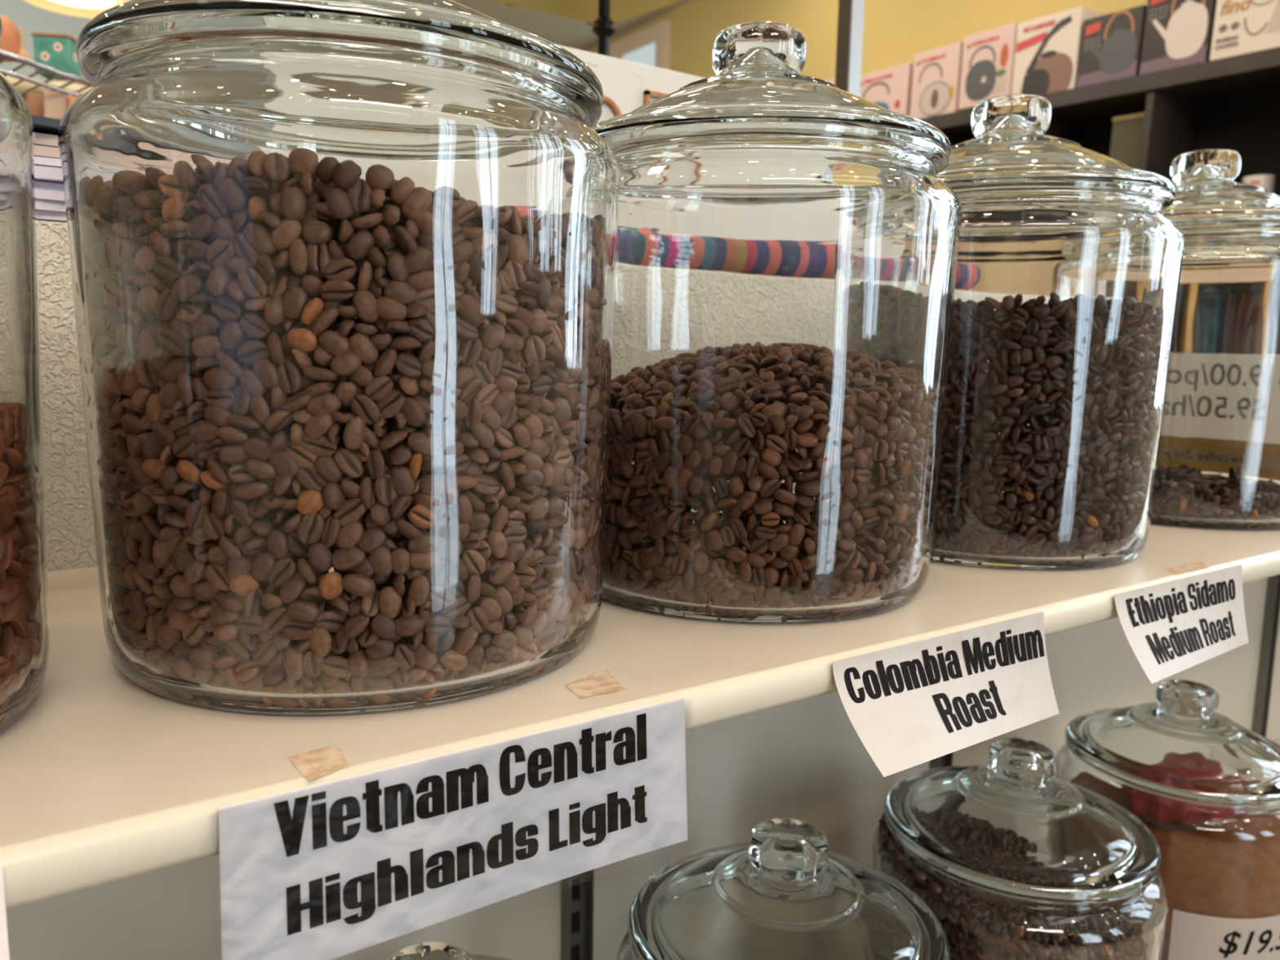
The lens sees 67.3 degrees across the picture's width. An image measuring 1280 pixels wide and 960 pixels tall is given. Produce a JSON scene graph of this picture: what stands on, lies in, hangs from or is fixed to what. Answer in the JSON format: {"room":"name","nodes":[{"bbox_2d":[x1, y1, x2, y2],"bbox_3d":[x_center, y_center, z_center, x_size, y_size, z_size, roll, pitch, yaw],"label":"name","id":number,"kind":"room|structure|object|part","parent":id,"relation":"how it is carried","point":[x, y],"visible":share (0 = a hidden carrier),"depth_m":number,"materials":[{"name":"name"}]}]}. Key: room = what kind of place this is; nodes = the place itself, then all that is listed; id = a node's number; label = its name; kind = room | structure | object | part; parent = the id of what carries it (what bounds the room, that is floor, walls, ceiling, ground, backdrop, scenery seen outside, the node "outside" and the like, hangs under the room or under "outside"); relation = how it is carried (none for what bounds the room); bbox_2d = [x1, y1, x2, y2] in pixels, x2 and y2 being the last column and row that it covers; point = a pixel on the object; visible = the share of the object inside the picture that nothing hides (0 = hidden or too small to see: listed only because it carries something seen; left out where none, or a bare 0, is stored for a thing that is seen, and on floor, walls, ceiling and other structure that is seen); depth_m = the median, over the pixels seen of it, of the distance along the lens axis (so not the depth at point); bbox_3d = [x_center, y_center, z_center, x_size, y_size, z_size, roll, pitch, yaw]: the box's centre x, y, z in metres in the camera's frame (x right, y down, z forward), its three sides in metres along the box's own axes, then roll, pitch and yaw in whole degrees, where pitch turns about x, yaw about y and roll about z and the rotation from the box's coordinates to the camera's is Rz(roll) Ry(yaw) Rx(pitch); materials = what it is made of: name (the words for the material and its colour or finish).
{"room":"shop","nodes":[
{"label":"shop","id":0,"kind":"room"},
{"bbox_2d":[0,0,132,85],"bbox_3d":[-3.279,-0.619,3.708,4.100,3.100,0.100,-4,9,-35],"label":"wall","id":1,"kind":"structure","parent":0,"point":[31,18],"depth_m":4.00,"materials":[{"name":"grey paint"}]},
{"bbox_2d":[456,0,693,50],"bbox_3d":[-0.666,-1.795,0.999,5.460,0.050,7.000,-4,9,-35],"label":"ceiling","id":2,"kind":"structure","parent":0,"point":[559,30],"depth_m":4.77,"materials":[{"name":"beige paint"}]},
{"bbox_2d":[23,0,129,18],"bbox_3d":[-1.405,-1.577,2.350,0.256,0.770,0.256,-4,9,-35],"label":"pendant lamp","id":3,"kind":"object","parent":2,"relation":"hanging from","point":[90,9],"visible":0.65,"depth_m":2.47,"materials":[{"name":"beige"}]},
{"bbox_2d":[51,0,115,8],"bbox_3d":[-1.411,-1.209,2.400,0.176,0.001,0.176,-4,9,-35],"label":"diffuser","id":4,"kind":"object","parent":3,"relation":"attached to","point":[81,3],"depth_m":2.45,"materials":[{"name":"white"}]},
{"bbox_2d":[5,220,1279,959],"bbox_3d":[0.113,0.504,1.036,3.700,1.413,0.060,-4,9,-35],"label":"wall","id":5,"kind":"structure","parent":0,"point":[806,760],"depth_m":0.89,"materials":[{"name":"beige paint"}]},
{"bbox_2d":[35,210,66,222],"bbox_3d":[-0.374,-0.169,0.641,0.249,0.006,0.110,-4,9,-32],"label":"envelope","id":6,"kind":"object","parent":5,"relation":"on","point":[54,216],"visible":0.06,"depth_m":0.59,"materials":[{"name":"white paper"}]},
{"bbox_2d":[35,198,66,212],"bbox_3d":[-0.387,-0.173,0.627,0.244,0.008,0.110,-5,10,-37],"label":"envelope","id":7,"kind":"object","parent":6,"relation":"on","point":[45,205],"visible":0.07,"depth_m":0.58,"materials":[{"name":"white paper"}]},
{"bbox_2d":[35,189,64,201],"bbox_3d":[-0.384,-0.178,0.624,0.202,0.007,0.110,-4,9,-31],"label":"envelope","id":8,"kind":"object","parent":7,"relation":"on","point":[40,194],"visible":0.05,"depth_m":0.58,"materials":[{"name":"white paper"}]},
{"bbox_2d":[34,180,63,192],"bbox_3d":[-0.376,-0.186,0.639,0.227,0.007,0.110,-5,10,-38],"label":"envelope","id":9,"kind":"object","parent":8,"relation":"on","point":[39,185],"visible":0.04,"depth_m":0.58,"materials":[{"name":"white paper"}]},
{"bbox_2d":[34,165,62,183],"bbox_3d":[-0.384,-0.191,0.621,0.213,0.009,0.110,-4,9,-34],"label":"envelope","id":10,"kind":"object","parent":9,"relation":"on","point":[46,174],"visible":0.05,"depth_m":0.58,"materials":[{"name":"white paper"}]},
{"bbox_2d":[33,155,62,168],"bbox_3d":[-0.374,-0.199,0.631,0.254,0.006,0.110,-4,9,-36],"label":"envelope","id":11,"kind":"object","parent":10,"relation":"on","point":[38,161],"visible":0.05,"depth_m":0.58,"materials":[{"name":"white paper"}]},
{"bbox_2d":[33,144,60,159],"bbox_3d":[-0.381,-0.205,0.632,0.205,0.007,0.110,-5,10,-37],"label":"pack","id":12,"kind":"object","parent":11,"relation":"on","point":[42,151],"visible":0.04,"depth_m":0.58,"materials":[{"name":"beige paper"}]},
{"bbox_2d":[34,132,58,147],"bbox_3d":[-0.389,-0.211,0.623,0.229,0.008,0.110,-5,10,-37],"label":"pack","id":13,"kind":"object","parent":12,"relation":"on","point":[45,140],"visible":0.03,"depth_m":0.58,"materials":[{"name":"beige paper"}]},
{"bbox_2d":[31,115,60,135],"bbox_3d":[-0.382,-0.220,0.621,0.110,0.005,0.258,7,10,37],"label":"booklet","id":14,"kind":"object","parent":13,"relation":"on","point":[43,125],"visible":0.03,"depth_m":0.57,"materials":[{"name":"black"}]},
{"bbox_2d":[560,869,594,959],"bbox_3d":[-0.059,0.591,0.882,0.025,1.076,0.014,-4,9,-35],"label":"shelf standard","id":15,"kind":"object","parent":5,"relation":"attached to","point":[577,891],"visible":0.16,"depth_m":0.86,"materials":[{"name":"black metal"}]},
{"bbox_2d":[0,524,1279,911],"bbox_3d":[0.248,0.051,0.791,3.700,0.019,0.380,-4,9,-35],"label":"display shelf","id":16,"kind":"object","parent":5,"relation":"attached to","point":[106,778],"visible":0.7,"depth_m":0.38,"materials":[{"name":"laminate"}]},
{"bbox_2d":[0,864,9,959],"bbox_3d":[-0.253,0.143,0.218,0.184,0.062,0.001,-4,9,-35],"label":"label","id":17,"kind":"object","parent":16,"relation":"attached to","point":[4,948],"visible":1,"depth_m":0.27,"materials":[{"name":"paper"}]},
{"bbox_2d":[0,17,49,731],"bbox_3d":[-0.335,-0.071,0.312,0.241,0.330,0.241,-6,10,-42],"label":"glass jar","id":18,"kind":"object","parent":16,"relation":"on","point":[24,610],"visible":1,"depth_m":0.34,"materials":[{"name":"clear glass"}]},
{"bbox_3d":[-0.333,-0.188,0.296,0.224,0.073,0.224,7,10,37],"label":"lid","id":19,"kind":"part","parent":18,"relation":"part of","materials":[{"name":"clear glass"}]},
{"bbox_2d":[286,744,350,780],"bbox_3d":[-0.109,0.097,0.330,0.018,0.001,0.024,-4,9,-35],"label":"scrap","id":20,"kind":"object","parent":16,"relation":"on","point":[315,763],"visible":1,"depth_m":0.33,"materials":[{"name":"beige paper"}]},
{"bbox_2d":[57,0,620,715],"bbox_3d":[-0.130,-0.086,0.453,0.241,0.330,0.241,-2,8,-22],"label":"glass jar","id":21,"kind":"object","parent":16,"relation":"on","point":[343,272],"visible":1,"depth_m":0.35,"materials":[{"name":"clear glass"}]},
{"bbox_3d":[-0.128,-0.203,0.437,0.224,0.073,0.224,-4,9,-35],"label":"lid","id":22,"kind":"part","parent":21,"relation":"part of","materials":[{"name":"clear glass"}]},
{"bbox_2d":[217,697,687,959],"bbox_3d":[-0.055,0.130,0.354,0.192,0.068,0.003,-4,9,-35],"label":"label","id":23,"kind":"object","parent":16,"relation":"attached to","point":[329,870],"visible":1,"depth_m":0.34,"materials":[{"name":"paper"}]},
{"bbox_2d":[565,668,625,698],"bbox_3d":[-0.019,0.087,0.413,0.029,0.001,0.027,-4,9,-35],"label":"scrap","id":24,"kind":"object","parent":16,"relation":"on","point":[602,682],"visible":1,"depth_m":0.41,"materials":[{"name":"beige paper"}]},
{"bbox_2d":[591,21,962,623],"bbox_3d":[0.068,-0.101,0.590,0.241,0.330,0.241,0,8,-8],"label":"glass jar","id":25,"kind":"object","parent":16,"relation":"on","point":[788,241],"visible":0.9,"depth_m":0.49,"materials":[{"name":"clear glass"}]},
{"bbox_3d":[0.070,-0.252,0.570,0.055,0.026,0.055,-6,10,-41],"label":"knob","id":26,"kind":"part","parent":25,"relation":"part of","materials":[{"name":"clear glass"}]},
{"bbox_3d":[0.070,-0.218,0.574,0.224,0.073,0.224,5,9,26],"label":"lid","id":27,"kind":"part","parent":25,"relation":"part of","materials":[{"name":"clear glass"}]},
{"bbox_2d":[831,611,1059,777],"bbox_3d":[0.170,0.110,0.490,0.173,0.057,0.034,-4,9,-35],"label":"label","id":28,"kind":"object","parent":16,"relation":"attached to","point":[908,705],"visible":1,"depth_m":0.49,"materials":[{"name":"paper"}]},
{"bbox_2d":[930,93,1185,569],"bbox_3d":[0.271,-0.117,0.731,0.241,0.330,0.241,4,8,18],"label":"glass jar","id":29,"kind":"object","parent":16,"relation":"on","point":[1068,267],"visible":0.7,"depth_m":0.63,"materials":[{"name":"clear glass"}]},
{"bbox_3d":[0.274,-0.267,0.710,0.055,0.026,0.055,-2,8,-24],"label":"knob","id":30,"kind":"part","parent":29,"relation":"part of","materials":[{"name":"clear glass"}]},
{"bbox_3d":[0.274,-0.233,0.715,0.224,0.073,0.224,8,11,43],"label":"lid","id":31,"kind":"part","parent":29,"relation":"part of","materials":[{"name":"clear glass"}]},
{"bbox_2d":[1114,564,1248,684],"bbox_3d":[0.369,0.095,0.631,0.172,0.056,0.027,-4,9,-35],"label":"label","id":32,"kind":"object","parent":16,"relation":"attached to","point":[1171,628],"visible":1,"depth_m":0.63,"materials":[{"name":"paper"}]},
{"bbox_2d":[1165,560,1208,574],"bbox_3d":[0.379,0.061,0.665,0.061,0.001,0.015,-4,9,-35],"label":"scrap","id":33,"kind":"object","parent":16,"relation":"on","point":[1177,570],"visible":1,"depth_m":0.66,"materials":[{"name":"beige paper"}]},
{"bbox_2d":[1150,149,1279,529],"bbox_3d":[0.514,-0.135,0.898,0.241,0.330,0.241,4,8,22],"label":"glass jar","id":34,"kind":"object","parent":16,"relation":"on","point":[1219,463],"visible":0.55,"depth_m":0.80,"materials":[{"name":"clear glass"}]},
{"bbox_3d":[0.516,-0.285,0.878,0.055,0.026,0.055,6,9,34],"label":"knob","id":35,"kind":"part","parent":34,"relation":"part of","materials":[{"name":"clear glass"}]},
{"bbox_3d":[0.516,-0.251,0.882,0.224,0.073,0.224,3,8,12],"label":"lid","id":36,"kind":"part","parent":34,"relation":"part of","materials":[{"name":"clear glass"}]},
{"bbox_2d":[928,751,953,768],"bbox_3d":[0.352,0.560,1.166,0.025,1.076,0.014,-4,9,-35],"label":"shelf standard","id":37,"kind":"object","parent":5,"relation":"attached to","point":[946,760],"visible":0.02,"depth_m":1.14,"materials":[{"name":"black metal"}]},
{"bbox_2d":[1251,574,1279,737],"bbox_3d":[1.057,0.507,1.653,0.025,1.076,0.014,-4,9,-35],"label":"shelf standard","id":38,"kind":"object","parent":5,"relation":"attached to","point":[1272,607],"visible":0.34,"depth_m":1.62,"materials":[{"name":"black metal"}]},
{"bbox_2d":[1274,737,1279,744],"bbox_3d":[0.239,0.567,0.861,3.700,0.019,0.380,-4,9,-35],"label":"display shelf","id":39,"kind":"object","parent":5,"relation":"attached to","point":[1277,740],"visible":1,"depth_m":1.70,"materials":[{"name":"laminate"}]},
{"bbox_2d":[386,941,514,959],"bbox_3d":[-0.119,0.427,0.544,0.241,0.330,0.241,0,8,-8],"label":"glass jar","id":40,"kind":"object","parent":39,"relation":"on","point":[432,950],"visible":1,"depth_m":0.54,"materials":[{"name":"clear glass"}]},
{"bbox_3d":[-0.116,0.277,0.524,0.055,0.026,0.055,-1,8,-18],"label":"knob","id":41,"kind":"part","parent":40,"relation":"part of","materials":[{"name":"clear glass"}]},
{"bbox_3d":[-0.117,0.311,0.529,0.224,0.073,0.224,-5,10,-40],"label":"lid","id":42,"kind":"part","parent":40,"relation":"part of","materials":[{"name":"clear glass"}]},
{"bbox_2d":[617,817,950,959],"bbox_3d":[0.102,0.411,0.697,0.241,0.330,0.241,-1,8,-16],"label":"glass jar","id":43,"kind":"object","parent":39,"relation":"on","point":[780,894],"visible":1,"depth_m":0.66,"materials":[{"name":"clear glass"}]},
{"bbox_3d":[0.105,0.261,0.677,0.055,0.026,0.055,2,8,10],"label":"knob","id":44,"kind":"part","parent":43,"relation":"part of","materials":[{"name":"clear glass"}]},
{"bbox_2d":[872,737,1168,959],"bbox_3d":[0.328,0.394,0.853,0.241,0.330,0.241,-2,8,-22],"label":"glass jar","id":45,"kind":"object","parent":39,"relation":"on","point":[1029,862],"visible":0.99,"depth_m":0.77,"materials":[{"name":"clear glass"}]},
{"bbox_2d":[878,813,947,900],"bbox_3d":[0.326,0.432,0.858,0.230,0.243,0.230,-1,8,-16],"label":"coffee beans","id":46,"kind":"object","parent":45,"relation":"in","point":[892,845],"visible":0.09,"depth_m":0.81,"materials":[{"name":"brown food"}]},
{"bbox_3d":[0.330,0.244,0.833,0.055,0.026,0.055,-2,8,-21],"label":"knob","id":47,"kind":"part","parent":45,"relation":"part of","materials":[{"name":"clear glass"}]},
{"bbox_3d":[0.330,0.277,0.838,0.224,0.073,0.224,-6,11,-43],"label":"lid","id":48,"kind":"part","parent":45,"relation":"part of","materials":[{"name":"clear glass"}]},
{"bbox_2d":[1054,679,1279,959],"bbox_3d":[0.565,0.376,1.017,0.241,0.330,0.241,2,8,10],"label":"glass jar","id":49,"kind":"object","parent":39,"relation":"on","point":[1206,785],"visible":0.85,"depth_m":0.92,"materials":[{"name":"clear glass"}]},
{"bbox_3d":[0.567,0.260,1.002,0.224,0.073,0.224,4,8,20],"label":"lid","id":50,"kind":"part","parent":49,"relation":"part of","materials":[{"name":"clear glass"}]},
{"bbox_3d":[0.568,0.226,0.997,0.055,0.026,0.055,1,8,-2],"label":"knob","id":51,"kind":"part","parent":49,"relation":"part of","materials":[{"name":"clear glass"}]},
{"bbox_2d":[1168,909,1279,959],"bbox_3d":[0.606,0.450,0.944,0.195,0.084,0.051,-3,9,-27],"label":"slip","id":52,"kind":"object","parent":49,"relation":"attached to","point":[1193,936],"visible":1,"depth_m":0.91,"materials":[{"name":"white paper"}]},
{"bbox_2d":[585,0,1276,124],"bbox_3d":[0.680,-0.595,4.079,0.100,3.100,3.820,-4,9,-35],"label":"wall","id":53,"kind":"structure","parent":0,"point":[894,31],"depth_m":3.61,"materials":[{"name":"yellow paint"}]},
{"bbox_2d":[592,19,671,70],"bbox_3d":[-0.108,-1.517,4.996,0.039,1.450,0.795,-4,9,-35],"label":"window frame","id":54,"kind":"structure","parent":53,"relation":"in","point":[650,46],"depth_m":4.71,"materials":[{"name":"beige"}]},
{"bbox_3d":[-0.098,-1.523,5.002,0.008,1.300,0.655,-4,9,-35],"label":"pane","id":55,"kind":"part","parent":54,"relation":"part of","materials":[{"name":"white glass"}]},
{"bbox_2d":[920,46,1279,195],"bbox_3d":[1.200,-0.142,3.050,0.262,2.076,2.366,-4,9,-32],"label":"wall shelving","id":56,"kind":"object","parent":53,"relation":"attached to","point":[1179,120],"visible":0.07,"depth_m":2.56,"materials":[{"name":"brown wood"}]},
{"bbox_2d":[826,78,835,84],"bbox_3d":[0.770,-1.359,3.554,0.191,0.212,0.231,-4,9,-32],"label":"box","id":57,"kind":"object","parent":56,"relation":"on","point":[831,81],"visible":0.02,"depth_m":3.48,"materials":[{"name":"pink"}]},
{"bbox_2d":[860,62,913,115],"bbox_3d":[0.903,-1.313,3.349,0.191,0.198,0.250,-4,9,-32],"label":"box","id":58,"kind":"object","parent":56,"relation":"on","point":[891,88],"visible":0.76,"depth_m":3.25,"materials":[{"name":"pink"}]},
{"bbox_3d":[0.813,-1.343,3.309,0.001,0.049,0.127,-4,11,-32],"label":"printed handle","id":59,"kind":"part","parent":58,"relation":"part of","materials":[{"name":"grey cardboard"}]},
{"bbox_2d":[874,102,888,110],"bbox_3d":[0.810,-1.270,3.321,0.001,0.068,0.137,-4,11,-32],"label":"kettle","id":60,"kind":"object","parent":58,"relation":"on","point":[883,104],"depth_m":3.28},
{"bbox_2d":[894,99,899,108],"bbox_3d":[0.866,-1.265,3.234,0.001,0.030,0.024,-4,11,-32],"label":"flower","id":61,"kind":"object","parent":58,"relation":"on","point":[897,102],"depth_m":3.23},
{"bbox_2d":[909,41,964,119],"bbox_3d":[1.029,-1.288,3.153,0.192,0.218,0.195,-4,9,-32],"label":"box","id":62,"kind":"object","parent":56,"relation":"on","point":[936,74],"visible":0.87,"depth_m":3.09,"materials":[{"name":"pink"}]},
{"bbox_3d":[0.942,-1.320,3.109,0.001,0.055,0.098,-4,11,-32],"label":"printed handle","id":63,"kind":"part","parent":62,"relation":"part of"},
{"bbox_2d":[919,80,950,115],"bbox_3d":[0.951,-1.231,3.102,0.001,0.106,0.128,-4,9,-32],"label":"kettle","id":64,"kind":"object","parent":62,"relation":"on","point":[934,95],"depth_m":3.10,"materials":[{"name":"brown"}]},
{"bbox_2d":[958,22,1018,110],"bbox_3d":[1.136,-1.265,2.986,0.192,0.224,0.195,-4,9,-32],"label":"box","id":65,"kind":"object","parent":56,"relation":"on","point":[988,55],"visible":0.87,"depth_m":2.93,"materials":[{"name":"pink"}]},
{"bbox_2d":[965,59,995,101],"bbox_3d":[1.046,-1.228,2.953,0.001,0.118,0.113,-4,11,-32],"label":"kettle","id":66,"kind":"object","parent":65,"relation":"on","point":[975,90],"depth_m":2.95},
{"bbox_3d":[1.049,-1.299,2.941,0.001,0.056,0.098,-4,11,-32],"label":"printed handle","id":67,"kind":"part","parent":65,"relation":"part of","materials":[{"name":"grey cardboard"}]},
{"bbox_2d":[1000,43,1008,67],"bbox_3d":[1.091,-1.272,2.878,0.001,0.068,0.028,-4,11,-32],"label":"flower","id":68,"kind":"object","parent":65,"relation":"on","point":[1004,52],"depth_m":2.88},
{"bbox_2d":[1011,5,1106,95],"bbox_3d":[1.233,-1.218,2.811,0.162,0.245,0.215,-4,9,-32],"label":"box","id":69,"kind":"object","parent":56,"relation":"on","point":[1048,47],"visible":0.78,"depth_m":2.75,"materials":[{"name":"cardboard"},{"name":"printed ink"}]},
{"bbox_3d":[1.166,-1.215,2.764,0.001,0.197,0.147,-4,11,-32],"label":"printed handle","id":70,"kind":"part","parent":69,"relation":"part of","materials":[{"name":"cardboard"}]},
{"bbox_2d":[1022,52,1072,95],"bbox_3d":[1.170,-1.156,2.765,0.006,0.131,0.162,-4,9,-35],"label":"kettle","id":71,"kind":"object","parent":69,"relation":"on","point":[1042,73],"depth_m":2.76,"materials":[{"name":"black"}]},
{"bbox_3d":[1.171,-1.221,2.756,0.001,0.018,0.054,-4,11,-32],"label":"printed lid","id":72,"kind":"part","parent":69,"relation":"part of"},
{"bbox_2d":[1076,4,1146,87],"bbox_3d":[1.351,-1.177,2.655,0.192,0.185,0.180,-4,9,-32],"label":"box","id":73,"kind":"object","parent":56,"relation":"on","point":[1112,43],"visible":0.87,"depth_m":2.60,"materials":[{"name":"grey"}]},
{"bbox_3d":[1.249,-1.169,2.639,0.001,0.061,0.052,-4,11,-32],"label":"printed spout","id":74,"kind":"part","parent":73,"relation":"part of","materials":[{"name":"grey cardboard"}]},
{"bbox_2d":[1099,30,1137,74],"bbox_3d":[1.285,-1.150,2.584,0.001,0.107,0.104,-4,11,-32],"label":"kettle","id":75,"kind":"object","parent":73,"relation":"on","point":[1117,52],"depth_m":2.58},
{"bbox_3d":[1.285,-1.204,2.578,0.001,0.013,0.035,-4,11,-32],"label":"printed lid","id":76,"kind":"part","parent":73,"relation":"part of","materials":[{"name":"grey cardboard"}]},
{"bbox_3d":[1.286,-1.224,2.575,0.001,0.066,0.087,-4,11,-32],"label":"printed handle","id":77,"kind":"part","parent":73,"relation":"part of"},
{"bbox_2d":[1109,111,1145,168],"bbox_3d":[1.407,-0.863,2.677,0.173,0.278,0.125,-4,9,-32],"label":"storage bin","id":78,"kind":"object","parent":56,"relation":"on","point":[1127,130],"visible":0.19,"depth_m":2.63,"materials":[{"name":"yellow fabric"}]},
{"bbox_2d":[1139,0,1217,74],"bbox_3d":[1.449,-1.167,2.503,0.192,0.221,0.180,-4,9,-32],"label":"box","id":79,"kind":"object","parent":56,"relation":"on","point":[1177,33],"visible":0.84,"depth_m":2.45,"materials":[{"name":"grey"}]},
{"bbox_3d":[1.347,-1.157,2.486,0.001,0.073,0.052,-4,11,-32],"label":"printed spout","id":80,"kind":"part","parent":79,"relation":"part of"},
{"bbox_2d":[1165,2,1208,58],"bbox_3d":[1.383,-1.136,2.432,0.001,0.129,0.104,-4,11,-32],"label":"kettle","id":81,"kind":"object","parent":79,"relation":"on","point":[1186,31],"depth_m":2.43,"materials":[{"name":"beige cardboard"}]},
{"bbox_3d":[1.383,-1.200,2.425,0.001,0.015,0.035,-4,11,-32],"label":"printed lid","id":82,"kind":"part","parent":79,"relation":"part of","materials":[{"name":"beige cardboard"}]},
{"label":"printed handle","id":83,"kind":"part","parent":79,"relation":"part of","materials":[{"name":"beige cardboard"}]},
{"bbox_3d":[1.306,-0.128,3.120,0.010,1.957,2.300,-4,11,-32],"label":"panel","id":84,"kind":"part","parent":56,"relation":"part of","materials":[{"name":"black wood"}]},
{"bbox_2d":[1209,0,1279,60],"bbox_3d":[1.565,-1.138,2.322,0.192,0.233,0.251,-4,9,-32],"label":"box","id":85,"kind":"object","parent":56,"relation":"on","point":[1241,27],"visible":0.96,"depth_m":2.32,"materials":[{"name":"beige cardboard"}]},
{"bbox_3d":[1.471,-1.087,2.297,0.001,0.045,0.055,-4,11,-32],"label":"printed spout","id":86,"kind":"part","parent":85,"relation":"part of","materials":[{"name":"beige cardboard"}]},
{"bbox_2d":[1242,174,1275,193],"bbox_3d":[1.529,-0.708,2.370,0.080,0.075,0.068,1,8,1],"label":"mug","id":87,"kind":"object","parent":56,"relation":"on","point":[1267,182],"visible":0.24,"depth_m":2.34,"materials":[{"name":"white ceramic"}]},
{"bbox_2d":[1250,179,1260,185],"bbox_3d":[1.500,-0.725,2.343,0.020,0.012,0.001,8,11,43],"label":"print","id":88,"kind":"object","parent":87,"relation":"on","point":[1253,182],"depth_m":2.34,"materials":[{"name":"orange"}]},
{"bbox_3d":[-0.724,1.327,1.420,5.460,0.050,7.000,-4,9,-35],"label":"floor","id":89,"kind":"structure","parent":0,"visible":0},
{"bbox_2d":[0,48,93,101],"bbox_3d":[-0.967,0.334,1.601,0.500,1.860,0.708,-4,9,-35],"label":"wire rack","id":90,"kind":"object","parent":89,"relation":"on","point":[24,61],"visible":0.1,"depth_m":1.28,"materials":[{"name":"silver metal"}]},
{"bbox_2d":[0,15,18,62],"bbox_3d":[-0.826,-0.570,1.236,0.045,0.052,0.045,-4,9,-35],"label":"clay jar","id":91,"kind":"object","parent":90,"relation":"on","point":[9,37],"visible":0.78,"depth_m":1.23,"materials":[{"name":"ceramic"}]},
{"bbox_2d":[17,26,32,62],"bbox_3d":[-0.807,-0.568,1.253,0.023,0.043,0.023,-4,9,-35],"label":"wooden figurine","id":92,"kind":"object","parent":90,"relation":"on","point":[22,52],"visible":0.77,"depth_m":1.25,"materials":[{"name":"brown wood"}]},
{"bbox_2d":[17,90,41,101],"bbox_3d":[-0.909,-0.572,1.465,0.300,0.007,0.120,-4,9,-35],"label":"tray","id":93,"kind":"object","parent":90,"relation":"on","point":[22,93],"depth_m":1.40,"materials":[{"name":"brown"}]},
{"bbox_2d":[25,93,43,116],"bbox_3d":[-0.825,-0.509,1.317,0.028,0.034,0.028,-4,9,-35],"label":"wooden block","id":94,"kind":"object","parent":90,"relation":"on","point":[34,101],"visible":0.38,"depth_m":1.30,"materials":[{"name":"brown wood"}]},
{"bbox_3d":[-0.769,-0.534,1.353,0.006,0.010,0.413,3,8,12],"label":"rail","id":95,"kind":"part","parent":90,"relation":"part of","materials":[{"name":"silver metal"}]},
{"bbox_2d":[4,75,92,94],"bbox_3d":[-0.894,-0.591,1.460,0.220,0.034,0.100,-4,9,-35],"label":"folded cloth","id":96,"kind":"object","parent":90,"relation":"on","point":[24,86],"visible":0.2,"depth_m":1.41,"materials":[{"name":"beige fabric"}]},
{"bbox_2d":[31,31,82,80],"bbox_3d":[-0.803,-0.583,1.325,0.049,0.052,0.039,0,8,-7],"label":"tin","id":97,"kind":"object","parent":90,"relation":"on","point":[57,51],"visible":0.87,"depth_m":1.31,"materials":[{"name":"teal paint"}]},
{"bbox_3d":[-0.802,-0.607,1.322,0.049,0.004,0.039,0,8,-7],"label":"tin lid","id":98,"kind":"part","parent":97,"relation":"part of","materials":[{"name":"orange metal"}]},
{"bbox_2d":[41,90,71,119],"bbox_3d":[-0.798,-0.509,1.317,0.034,0.036,0.034,-4,9,-35],"label":"wooden block","id":99,"kind":"object","parent":90,"relation":"on","point":[54,104],"visible":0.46,"depth_m":1.30,"materials":[{"name":"beige wood"}]},
{"bbox_2d":[66,95,78,108],"bbox_3d":[-0.770,-0.506,1.317,0.026,0.031,0.026,-4,9,-35],"label":"wooden block","id":100,"kind":"object","parent":90,"relation":"on","point":[70,100],"visible":0.23,"depth_m":1.30,"materials":[{"name":"brown wood"}]},
{"bbox_2d":[835,0,864,97],"bbox_3d":[0.309,-0.255,1.504,0.029,3.100,0.025,-4,9,-35],"label":"metal post","id":101,"kind":"object","parent":89,"relation":"on","point":[851,12],"visible":0.02,"depth_m":1.44,"materials":[{"name":"grey metal"}]},
{"bbox_3d":[-0.173,0.589,1.353,0.780,1.450,0.700,-4,9,-35],"label":"countertop","id":102,"kind":"structure","parent":89,"relation":"on","visible":0},
{"bbox_2d":[591,24,615,56],"bbox_3d":[-0.053,-0.378,1.337,0.032,0.475,0.032,-4,9,-35],"label":"post","id":103,"kind":"object","parent":102,"relation":"on","point":[603,33],"visible":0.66,"depth_m":1.30,"materials":[{"name":"black metal"}]},
{"bbox_2d":[491,0,681,25],"bbox_3d":[-0.061,-0.602,1.181,0.216,0.008,0.192,-4,9,-35],"label":"glass shelf","id":104,"kind":"object","parent":103,"relation":"attached to","point":[610,12],"visible":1,"depth_m":1.23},
{"bbox_2d":[586,22,596,26],"bbox_3d":[-0.058,-0.653,1.307,0.034,0.060,0.034,-4,9,-35],"label":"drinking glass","id":105,"kind":"object","parent":104,"relation":"on","point":[587,23],"visible":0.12,"depth_m":1.32,"materials":[{"name":"clear glass"}]},
{"bbox_2d":[558,44,704,122],"bbox_3d":[0.021,-0.256,0.999,0.800,0.326,0.018,-4,9,-35],"label":"display board","id":106,"kind":"object","parent":102,"relation":"on","point":[627,86],"visible":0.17,"depth_m":0.95,"materials":[{"name":"white"}]}
]}

